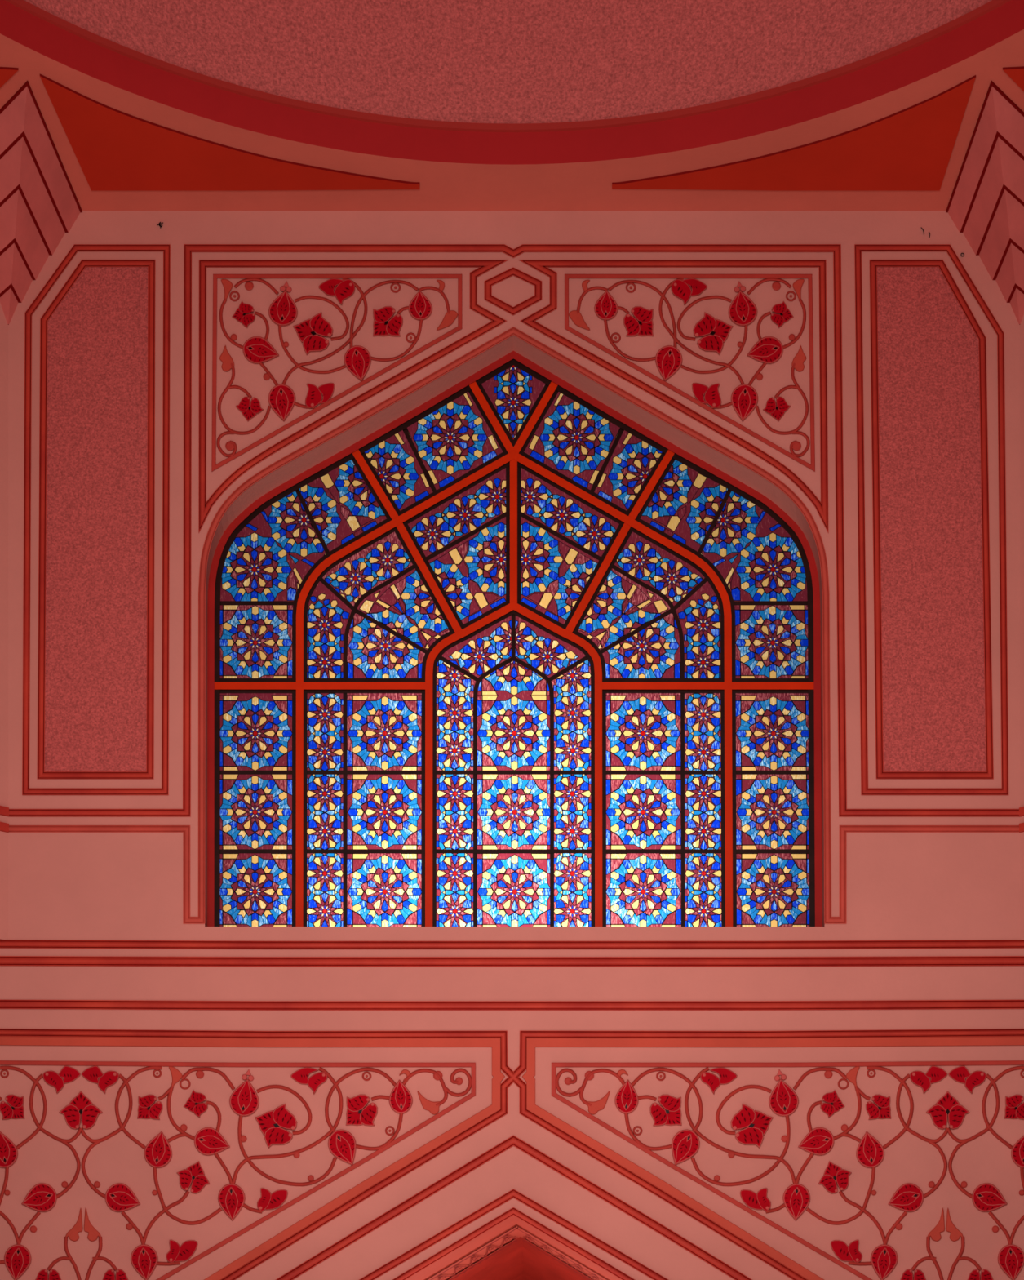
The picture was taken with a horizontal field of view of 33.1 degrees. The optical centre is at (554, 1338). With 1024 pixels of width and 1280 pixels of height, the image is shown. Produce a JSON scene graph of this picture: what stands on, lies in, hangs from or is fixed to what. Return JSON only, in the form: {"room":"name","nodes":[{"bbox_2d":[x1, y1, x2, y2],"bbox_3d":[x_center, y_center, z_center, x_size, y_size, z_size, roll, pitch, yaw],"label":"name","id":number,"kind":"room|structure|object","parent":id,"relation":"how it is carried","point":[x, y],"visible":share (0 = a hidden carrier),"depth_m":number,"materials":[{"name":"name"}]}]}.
{"room":"mosque","nodes":[
{"label":"mosque","id":0,"kind":"room"},
{"bbox_2d":[0,302,8,939],"bbox_3d":[-13.645,-12.855,24.970,0.600,12.290,12.000,0,0,45],"label":"wall","id":1,"kind":"structure","parent":0,"point":[3,323],"depth_m":28.94,"materials":[{"name":"pink paint"}]},
{"bbox_2d":[0,822,8,832],"bbox_3d":[-13.418,-8.590,24.729,0.060,0.140,11.980,0,0,45],"label":"trim","id":2,"kind":"structure","parent":1,"relation":"attached to","point":[4,827],"depth_m":28.88,"materials":[{"name":"red paint"}]},
{"bbox_2d":[0,805,8,816],"bbox_3d":[-13.418,-8.860,24.729,0.060,0.140,11.980,0,0,45],"label":"trim","id":3,"kind":"structure","parent":1,"relation":"attached to","point":[4,811],"depth_m":28.88,"materials":[{"name":"red paint"}]},
{"bbox_2d":[0,80,82,324],"bbox_3d":[-9.008,-18.040,27.521,2.127,1.920,3.058,0,0,0],"label":"squinch","id":4,"kind":"object","parent":1,"relation":"attached to","point":[39,203],"visible":1,"depth_m":27.82,"materials":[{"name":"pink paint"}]},
{"bbox_2d":[0,210,1023,1279],"bbox_3d":[-0.677,-9.266,29.475,36.507,21.848,0.950,0,0,0],"label":"wall","id":5,"kind":"structure","parent":0,"point":[62,886],"depth_m":29.00,"materials":[{"name":"pink paint"}]},
{"bbox_2d":[22,244,170,795],"bbox_3d":[-7.705,-13.790,28.965,2.502,9.287,0.070,0,0,0],"label":"wall panel","id":6,"kind":"object","parent":5,"relation":"attached to","point":[95,687],"visible":1,"depth_m":28.99,"materials":[{"name":"red paint"}]},
{"bbox_2d":[0,1060,475,1279],"bbox_3d":[-9.823,-2.353,28.938,17.015,4.769,0.125,0,0,0],"label":"relief","id":7,"kind":"object","parent":5,"relation":"attached to","point":[244,1100],"visible":1,"depth_m":28.92,"materials":[{"name":"paint"}]},
{"bbox_2d":[0,1094,24,1119],"bbox_3d":[-9.122,-3.900,28.938,0.445,0.433,0.125,0,0,0],"label":"flower","id":8,"kind":"object","parent":7,"relation":"on","point":[15,1109],"depth_m":28.89,"materials":[{"name":"red paint"}]},
{"bbox_2d":[35,1268,61,1279],"bbox_3d":[-8.506,-0.935,28.938,0.562,0.482,0.125,0,0,0],"label":"flower","id":9,"kind":"object","parent":7,"relation":"on","point":[43,1274],"depth_m":28.89,"materials":[{"name":"red paint"}]},
{"bbox_2d":[43,1065,80,1093],"bbox_3d":[-8.286,-4.360,28.940,0.652,0.481,0.120,0,0,0],"label":"flower","id":10,"kind":"object","parent":7,"relation":"on","point":[68,1073],"depth_m":28.91,"materials":[{"name":"red paint"}]},
{"bbox_2d":[59,1090,102,1129],"bbox_3d":[-7.959,-3.848,28.938,0.757,0.662,0.125,0,0,0],"label":"flower","id":11,"kind":"object","parent":7,"relation":"on","point":[81,1106],"depth_m":28.89,"materials":[{"name":"red paint"}]},
{"bbox_2d":[81,1065,119,1093],"bbox_3d":[-7.634,-4.360,28.940,0.655,0.481,0.120,0,0,0],"label":"flower","id":12,"kind":"object","parent":7,"relation":"on","point":[92,1074],"depth_m":28.92,"materials":[{"name":"red paint"}]},
{"bbox_2d":[102,1268,128,1279],"bbox_3d":[-7.380,-0.935,28.938,0.559,0.481,0.125,0,0,0],"label":"flower","id":13,"kind":"object","parent":7,"relation":"on","point":[110,1274],"depth_m":28.89,"materials":[{"name":"red paint"}]},
{"bbox_2d":[137,1094,162,1119],"bbox_3d":[-6.797,-3.900,28.938,0.445,0.433,0.125,0,0,0],"label":"flower","id":14,"kind":"object","parent":7,"relation":"on","point":[147,1108],"depth_m":28.89,"materials":[{"name":"red paint"}]},
{"bbox_2d":[166,1240,197,1262],"bbox_3d":[-6.261,-1.471,28.940,0.545,0.394,0.120,0,0,0],"label":"flower","id":15,"kind":"object","parent":7,"relation":"on","point":[177,1253],"depth_m":28.92,"materials":[{"name":"red paint"}]},
{"bbox_2d":[177,1160,209,1193],"bbox_3d":[-6.068,-2.718,28.938,0.576,0.555,0.125,0,0,0],"label":"flower","id":16,"kind":"object","parent":7,"relation":"on","point":[195,1173],"depth_m":28.89,"materials":[{"name":"red paint"}]},
{"bbox_2d":[183,1089,208,1117],"bbox_3d":[-6.029,-3.955,28.938,0.424,0.482,0.125,0,0,0],"label":"flower","id":17,"kind":"object","parent":7,"relation":"on","point":[192,1104],"depth_m":28.89,"materials":[{"name":"red paint"}]},
{"bbox_2d":[257,1187,288,1211],"bbox_3d":[-4.737,-2.342,28.940,0.529,0.404,0.120,0,0,0],"label":"flower","id":18,"kind":"object","parent":7,"relation":"on","point":[268,1201],"depth_m":28.92,"materials":[{"name":"red paint"}]},
{"bbox_2d":[255,1103,297,1147],"bbox_3d":[-4.677,-3.583,28.938,0.725,0.766,0.125,0,0,0],"label":"flower","id":19,"kind":"object","parent":7,"relation":"on","point":[271,1122],"depth_m":28.89,"materials":[{"name":"red paint"}]},
{"bbox_2d":[290,1066,327,1093],"bbox_3d":[-4.119,-4.342,28.940,0.630,0.468,0.120,0,0,0],"label":"flower","id":20,"kind":"object","parent":7,"relation":"on","point":[301,1076],"depth_m":28.92,"materials":[{"name":"red paint"}]},
{"bbox_2d":[346,1094,377,1125],"bbox_3d":[-3.234,-3.848,28.938,0.543,0.539,0.125,0,0,0],"label":"flower","id":21,"kind":"object","parent":7,"relation":"on","point":[358,1113],"depth_m":28.89,"materials":[{"name":"red paint"}]},
{"bbox_2d":[0,1035,505,1279],"bbox_3d":[-9.576,-2.250,28.970,17.509,5.769,0.060,0,0,0],"label":"trim","id":22,"kind":"structure","parent":5,"relation":"attached to","point":[495,1043],"depth_m":28.94,"materials":[{"name":"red paint"}]},
{"bbox_2d":[211,274,462,471],"bbox_3d":[-3.654,-16.260,28.938,4.223,3.351,0.125,0,0,0],"label":"relief","id":23,"kind":"object","parent":5,"relation":"attached to","point":[283,311],"visible":1,"depth_m":28.93,"materials":[{"name":"paint"}]},
{"bbox_2d":[232,301,255,327],"bbox_3d":[-5.220,-17.233,28.938,0.404,0.499,0.125,0,0,0],"label":"flower","id":24,"kind":"object","parent":23,"relation":"on","point":[241,315],"depth_m":28.89,"materials":[{"name":"red paint"}]},
{"bbox_2d":[235,396,263,421],"bbox_3d":[-5.119,-15.649,28.938,0.484,0.452,0.125,0,0,0],"label":"flower","id":25,"kind":"object","parent":23,"relation":"on","point":[248,411],"depth_m":28.89,"materials":[{"name":"red paint"}]},
{"bbox_2d":[293,311,333,354],"bbox_3d":[-4.054,-16.912,28.938,0.685,0.767,0.125,0,0,0],"label":"flower","id":26,"kind":"object","parent":23,"relation":"on","point":[308,331],"depth_m":28.89,"materials":[{"name":"red paint"}]},
{"bbox_2d":[305,382,334,408],"bbox_3d":[-3.940,-15.870,28.940,0.503,0.469,0.120,0,0,0],"label":"flower","id":27,"kind":"object","parent":23,"relation":"on","point":[322,394],"depth_m":28.92,"materials":[{"name":"red paint"}]},
{"bbox_2d":[319,278,355,304],"bbox_3d":[-3.654,-17.616,28.940,0.623,0.498,0.120,0,0,0],"label":"flower","id":28,"kind":"object","parent":23,"relation":"on","point":[345,287],"depth_m":28.91,"materials":[{"name":"red paint"}]},
{"bbox_2d":[373,306,403,336],"bbox_3d":[-2.792,-17.116,28.938,0.511,0.552,0.125,0,0,0],"label":"flower","id":29,"kind":"object","parent":23,"relation":"on","point":[382,325],"depth_m":28.89,"materials":[{"name":"red paint"}]},
{"bbox_2d":[199,259,508,532],"bbox_3d":[-3.374,-15.861,28.965,5.219,4.624,0.070,0,0,0],"label":"trim","id":30,"kind":"structure","parent":5,"relation":"attached to","point":[485,265],"depth_m":28.95,"materials":[{"name":"red paint"}]},
{"bbox_2d":[0,1028,807,1279],"bbox_3d":[-5.801,-2.330,28.950,25.058,5.870,0.100,0,0,0],"label":"trim","id":31,"kind":"structure","parent":5,"relation":"attached to","point":[503,1035],"depth_m":28.92,"materials":[{"name":"red paint"}]},
{"bbox_2d":[0,955,1023,966],"bbox_3d":[-0.616,-6.363,28.955,35.429,0.208,0.090,0,0,0],"label":"trim","id":32,"kind":"structure","parent":5,"relation":"attached to","point":[4,960],"depth_m":28.93,"materials":[{"name":"red paint"}]},
{"bbox_2d":[0,1000,1023,1010],"bbox_3d":[-0.625,-5.629,28.955,35.410,0.207,0.090,0,0,0],"label":"trim","id":33,"kind":"structure","parent":5,"relation":"attached to","point":[4,1004],"depth_m":28.93,"materials":[{"name":"red paint"}]},
{"bbox_2d":[0,939,1023,949],"bbox_3d":[-0.612,-6.646,28.955,35.436,0.188,0.090,0,0,0],"label":"trim","id":34,"kind":"structure","parent":5,"relation":"attached to","point":[10,944],"depth_m":28.93,"materials":[{"name":"red paint"}]},
{"bbox_2d":[484,267,542,315],"bbox_3d":[-0.686,-17.635,28.965,0.973,0.828,0.070,0,0,0],"label":"trim","id":35,"kind":"structure","parent":5,"relation":"attached to","point":[488,283],"depth_m":28.95,"materials":[{"name":"red paint"}]},
{"bbox_2d":[405,1215,622,1279],"bbox_3d":[-0.675,0.857,35.750,7.310,6.094,13.500,0,0,0],"label":"archway","id":36,"kind":"object","parent":5,"relation":"attached to","point":[513,1249],"visible":1,"depth_m":33.92,"materials":[{"name":"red paint"}]},
{"bbox_2d":[359,1188,668,1279],"bbox_3d":[-0.672,-1.085,28.955,9.382,2.881,0.090,0,0,0],"label":"trim","id":37,"kind":"structure","parent":5,"relation":"attached to","point":[513,1193],"depth_m":28.93,"materials":[{"name":"red paint"}]},
{"bbox_2d":[392,1207,635,1279],"bbox_3d":[-0.675,-1.359,28.960,5.371,1.716,0.080,0,0,0],"label":"trim","id":38,"kind":"structure","parent":5,"relation":"attached to","point":[513,1211],"depth_m":28.94,"materials":[{"name":"red paint"}]},
{"bbox_2d":[8,244,1020,816],"bbox_3d":[-0.646,-13.611,28.965,17.088,9.651,0.070,0,0,0],"label":"trim","id":39,"kind":"structure","parent":5,"relation":"attached to","point":[836,249],"depth_m":28.95,"materials":[{"name":"red paint"}]},
{"bbox_2d":[8,326,1020,924],"bbox_3d":[-0.646,-12.017,28.970,17.088,10.065,0.060,0,0,0],"label":"trim","id":40,"kind":"structure","parent":5,"relation":"attached to","point":[843,829],"depth_m":28.95,"materials":[{"name":"paint"}]},
{"bbox_2d":[275,1135,752,1279],"bbox_3d":[-0.669,-1.332,28.955,13.402,4.197,0.090,0,0,0],"label":"trim","id":41,"kind":"structure","parent":5,"relation":"attached to","point":[513,1140],"depth_m":28.93,"materials":[{"name":"red paint"}]},
{"bbox_2d":[207,351,822,926],"bbox_3d":[-0.678,-12.130,29.680,10.861,10.242,0.360,0,0,0],"label":"window","id":42,"kind":"structure","parent":5,"relation":"in","point":[325,570],"depth_m":29.86,"materials":[{"name":"glass"}]},
{"bbox_2d":[221,1028,1023,1279],"bbox_3d":[4.502,-2.330,28.948,25.132,5.870,0.104,0,0,0],"label":"trim","id":43,"kind":"structure","parent":5,"relation":"attached to","point":[524,1035],"depth_m":28.92,"materials":[{"name":"red paint"}]},
{"bbox_2d":[519,259,828,532],"bbox_3d":[2.016,-15.861,28.965,5.222,4.624,0.070,0,0,0],"label":"trim","id":44,"kind":"structure","parent":5,"relation":"attached to","point":[541,265],"depth_m":28.95,"materials":[{"name":"red paint"}]},
{"bbox_2d":[564,274,815,471],"bbox_3d":[2.291,-16.260,28.938,4.221,3.351,0.125,0,0,0],"label":"relief","id":45,"kind":"object","parent":5,"relation":"attached to","point":[743,311],"visible":1,"depth_m":28.93,"materials":[{"name":"paint"}]},
{"bbox_2d":[623,306,653,336],"bbox_3d":[1.425,-17.116,28.938,0.506,0.552,0.125,0,0,0],"label":"flower","id":46,"kind":"object","parent":45,"relation":"on","point":[643,326],"depth_m":28.89,"materials":[{"name":"red paint"}]},
{"bbox_2d":[671,278,707,304],"bbox_3d":[2.279,-17.616,28.940,0.616,0.498,0.120,0,0,0],"label":"flower","id":47,"kind":"object","parent":45,"relation":"on","point":[681,288],"depth_m":28.92,"materials":[{"name":"red paint"}]},
{"bbox_2d":[692,382,721,408],"bbox_3d":[2.572,-15.870,28.940,0.501,0.469,0.120,0,0,0],"label":"flower","id":48,"kind":"object","parent":45,"relation":"on","point":[711,396],"depth_m":28.92,"materials":[{"name":"red paint"}]},
{"bbox_2d":[693,311,733,355],"bbox_3d":[2.681,-16.912,28.938,0.678,0.767,0.125,0,0,0],"label":"flower","id":49,"kind":"object","parent":45,"relation":"on","point":[717,331],"depth_m":28.89,"materials":[{"name":"red paint"}]},
{"bbox_2d":[763,396,791,421],"bbox_3d":[3.750,-15.649,28.938,0.479,0.452,0.125,0,0,0],"label":"flower","id":50,"kind":"object","parent":45,"relation":"on","point":[777,409],"depth_m":28.89,"materials":[{"name":"red paint"}]},
{"bbox_2d":[770,301,793,327],"bbox_3d":[3.841,-17.233,28.938,0.399,0.499,0.125,0,0,0],"label":"flower","id":51,"kind":"object","parent":45,"relation":"on","point":[784,315],"depth_m":28.89,"materials":[{"name":"red paint"}]},
{"bbox_2d":[522,1036,1023,1279],"bbox_3d":[8.264,-2.250,28.970,17.602,5.769,0.060,0,0,0],"label":"trim","id":52,"kind":"structure","parent":5,"relation":"attached to","point":[531,1043],"depth_m":28.94,"materials":[{"name":"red paint"}]},
{"bbox_2d":[551,1060,1023,1279],"bbox_3d":[8.507,-2.353,28.938,17.095,4.769,0.125,0,0,0],"label":"relief","id":53,"kind":"object","parent":5,"relation":"attached to","point":[784,1100],"visible":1,"depth_m":28.92,"materials":[{"name":"paint"}]},
{"bbox_2d":[650,1094,682,1125],"bbox_3d":[1.886,-3.848,28.938,0.542,0.539,0.125,0,0,0],"label":"flower","id":54,"kind":"object","parent":53,"relation":"on","point":[672,1114],"depth_m":28.89,"materials":[{"name":"red paint"}]},
{"bbox_2d":[700,1066,737,1093],"bbox_3d":[2.775,-4.342,28.940,0.630,0.468,0.120,0,0,0],"label":"flower","id":55,"kind":"object","parent":53,"relation":"on","point":[726,1076],"depth_m":28.92,"materials":[{"name":"red paint"}]},
{"bbox_2d":[730,1103,773,1147],"bbox_3d":[3.335,-3.583,28.938,0.725,0.766,0.125,0,0,0],"label":"flower","id":56,"kind":"object","parent":53,"relation":"on","point":[757,1123],"depth_m":28.89,"materials":[{"name":"red paint"}]},
{"bbox_2d":[740,1187,771,1211],"bbox_3d":[3.394,-2.342,28.940,0.528,0.404,0.120,0,0,0],"label":"flower","id":57,"kind":"object","parent":53,"relation":"on","point":[759,1201],"depth_m":28.92,"materials":[{"name":"red paint"}]},
{"bbox_2d":[820,1089,844,1117],"bbox_3d":[4.693,-3.955,28.938,0.422,0.482,0.125,0,0,0],"label":"flower","id":58,"kind":"object","parent":53,"relation":"on","point":[834,1104],"depth_m":28.89,"materials":[{"name":"red paint"}]},
{"bbox_2d":[818,1160,852,1193],"bbox_3d":[4.732,-2.718,28.938,0.575,0.555,0.125,0,0,0],"label":"flower","id":59,"kind":"object","parent":53,"relation":"on","point":[833,1174],"depth_m":28.89,"materials":[{"name":"red paint"}]},
{"bbox_2d":[831,1240,862,1262],"bbox_3d":[4.925,-1.471,28.940,0.545,0.394,0.120,0,0,0],"label":"flower","id":60,"kind":"object","parent":53,"relation":"on","point":[851,1253],"depth_m":28.92,"materials":[{"name":"red paint"}]},
{"bbox_2d":[866,1094,891,1119],"bbox_3d":[5.463,-3.900,28.938,0.443,0.433,0.125,0,0,0],"label":"flower","id":61,"kind":"object","parent":53,"relation":"on","point":[882,1110],"depth_m":28.89,"materials":[{"name":"red paint"}]},
{"bbox_2d":[900,1269,926,1279],"bbox_3d":[6.048,-0.935,28.938,0.558,0.481,0.125,0,0,0],"label":"flower","id":62,"kind":"object","parent":53,"relation":"on","point":[908,1274],"depth_m":28.89,"materials":[{"name":"red paint"}]},
{"bbox_2d":[910,1065,947,1093],"bbox_3d":[6.306,-4.360,28.940,0.655,0.481,0.120,0,0,0],"label":"flower","id":63,"kind":"object","parent":53,"relation":"on","point":[936,1074],"depth_m":28.92,"materials":[{"name":"red paint"}]},
{"bbox_2d":[926,1090,969,1129],"bbox_3d":[6.629,-3.848,28.938,0.757,0.662,0.125,0,0,0],"label":"flower","id":64,"kind":"object","parent":53,"relation":"on","point":[948,1105],"depth_m":28.89,"materials":[{"name":"red paint"}]},
{"bbox_2d":[948,1066,986,1093],"bbox_3d":[6.960,-4.360,28.940,0.652,0.481,0.120,0,0,0],"label":"flower","id":65,"kind":"object","parent":53,"relation":"on","point":[959,1074],"depth_m":28.91,"materials":[{"name":"red paint"}]},
{"bbox_2d":[968,1268,993,1279],"bbox_3d":[7.178,-0.935,28.938,0.561,0.482,0.125,0,0,0],"label":"flower","id":66,"kind":"object","parent":53,"relation":"on","point":[975,1274],"depth_m":28.89,"materials":[{"name":"red paint"}]},
{"bbox_2d":[1004,1094,1023,1119],"bbox_3d":[7.797,-3.900,28.938,0.444,0.433,0.125,0,0,0],"label":"flower","id":67,"kind":"object","parent":53,"relation":"on","point":[1014,1109],"depth_m":28.89,"materials":[{"name":"red paint"}]},
{"bbox_2d":[854,244,1008,795],"bbox_3d":[6.361,-13.790,28.965,2.603,9.287,0.070,0,0,0],"label":"wall panel","id":68,"kind":"object","parent":5,"relation":"attached to","point":[933,636],"visible":1,"depth_m":28.99,"materials":[{"name":"red paint"}]},
{"bbox_2d":[0,29,1023,210],"bbox_3d":[-0.670,-19.000,9.750,52.000,0.001,41.500,0,0,0],"label":"ceiling","id":69,"kind":"structure","parent":0,"point":[586,185],"depth_m":27.95,"materials":[{"name":"paint"}]},
{"bbox_2d":[0,66,18,88],"bbox_3d":[-11.256,-18.983,25.724,6.069,0.035,2.329,0,0,-21],"label":"ceiling panel","id":70,"kind":"object","parent":69,"relation":"attached to","point":[6,73],"visible":1,"depth_m":25.81,"materials":[{"name":"red paint"}]},
{"bbox_2d":[40,74,419,190],"bbox_3d":[-4.963,-18.983,27.148,5.517,0.035,2.580,0,0,0],"label":"ceiling panel","id":71,"kind":"object","parent":69,"relation":"attached to","point":[114,149],"visible":1,"depth_m":27.77,"materials":[{"name":"red paint"}]},
{"bbox_2d":[0,0,1023,164],"bbox_3d":[-0.670,-24.616,16.690,22.337,11.232,22.337,0,0,39],"label":"dome","id":72,"kind":"object","parent":69,"relation":"attached to","point":[472,82],"visible":1,"depth_m":27.37,"materials":[{"name":"pink paint"}]},
{"bbox_2d":[612,75,976,190],"bbox_3d":[3.665,-18.983,27.160,5.418,0.035,2.556,0,0,0],"label":"ceiling panel","id":73,"kind":"object","parent":69,"relation":"attached to","point":[911,148],"visible":1,"depth_m":27.73,"materials":[{"name":"red paint"}]},
{"bbox_2d":[1003,66,1023,91],"bbox_3d":[9.539,-18.983,24.752,5.416,0.035,2.556,0,0,44],"label":"ceiling panel","id":74,"kind":"object","parent":69,"relation":"attached to","point":[1016,74],"visible":1,"depth_m":25.83,"materials":[{"name":"red paint"}]},
{"bbox_2d":[1020,314,1023,939],"bbox_3d":[12.305,-12.855,24.970,12.000,12.290,0.600,0,0,45],"label":"wall","id":75,"kind":"structure","parent":0,"point":[1022,325],"depth_m":28.97,"materials":[{"name":"pink paint"}]},
{"bbox_2d":[946,80,1023,324],"bbox_3d":[7.668,-18.040,27.521,2.127,1.920,3.058,0,0,0],"label":"squinch","id":76,"kind":"object","parent":75,"relation":"attached to","point":[986,204],"visible":1,"depth_m":27.77,"materials":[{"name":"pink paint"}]},
{"bbox_2d":[1019,822,1023,832],"bbox_3d":[12.079,-8.590,24.729,0.060,0.140,11.980,0,0,-45],"label":"trim","id":77,"kind":"structure","parent":75,"relation":"attached to","point":[1022,824],"depth_m":28.91,"materials":[{"name":"red paint"}]},
{"bbox_2d":[1019,806,1023,816],"bbox_3d":[12.079,-8.860,24.729,0.060,0.140,11.980,0,0,-45],"label":"trim","id":78,"kind":"structure","parent":75,"relation":"attached to","point":[1021,809],"depth_m":28.91,"materials":[{"name":"red paint"}]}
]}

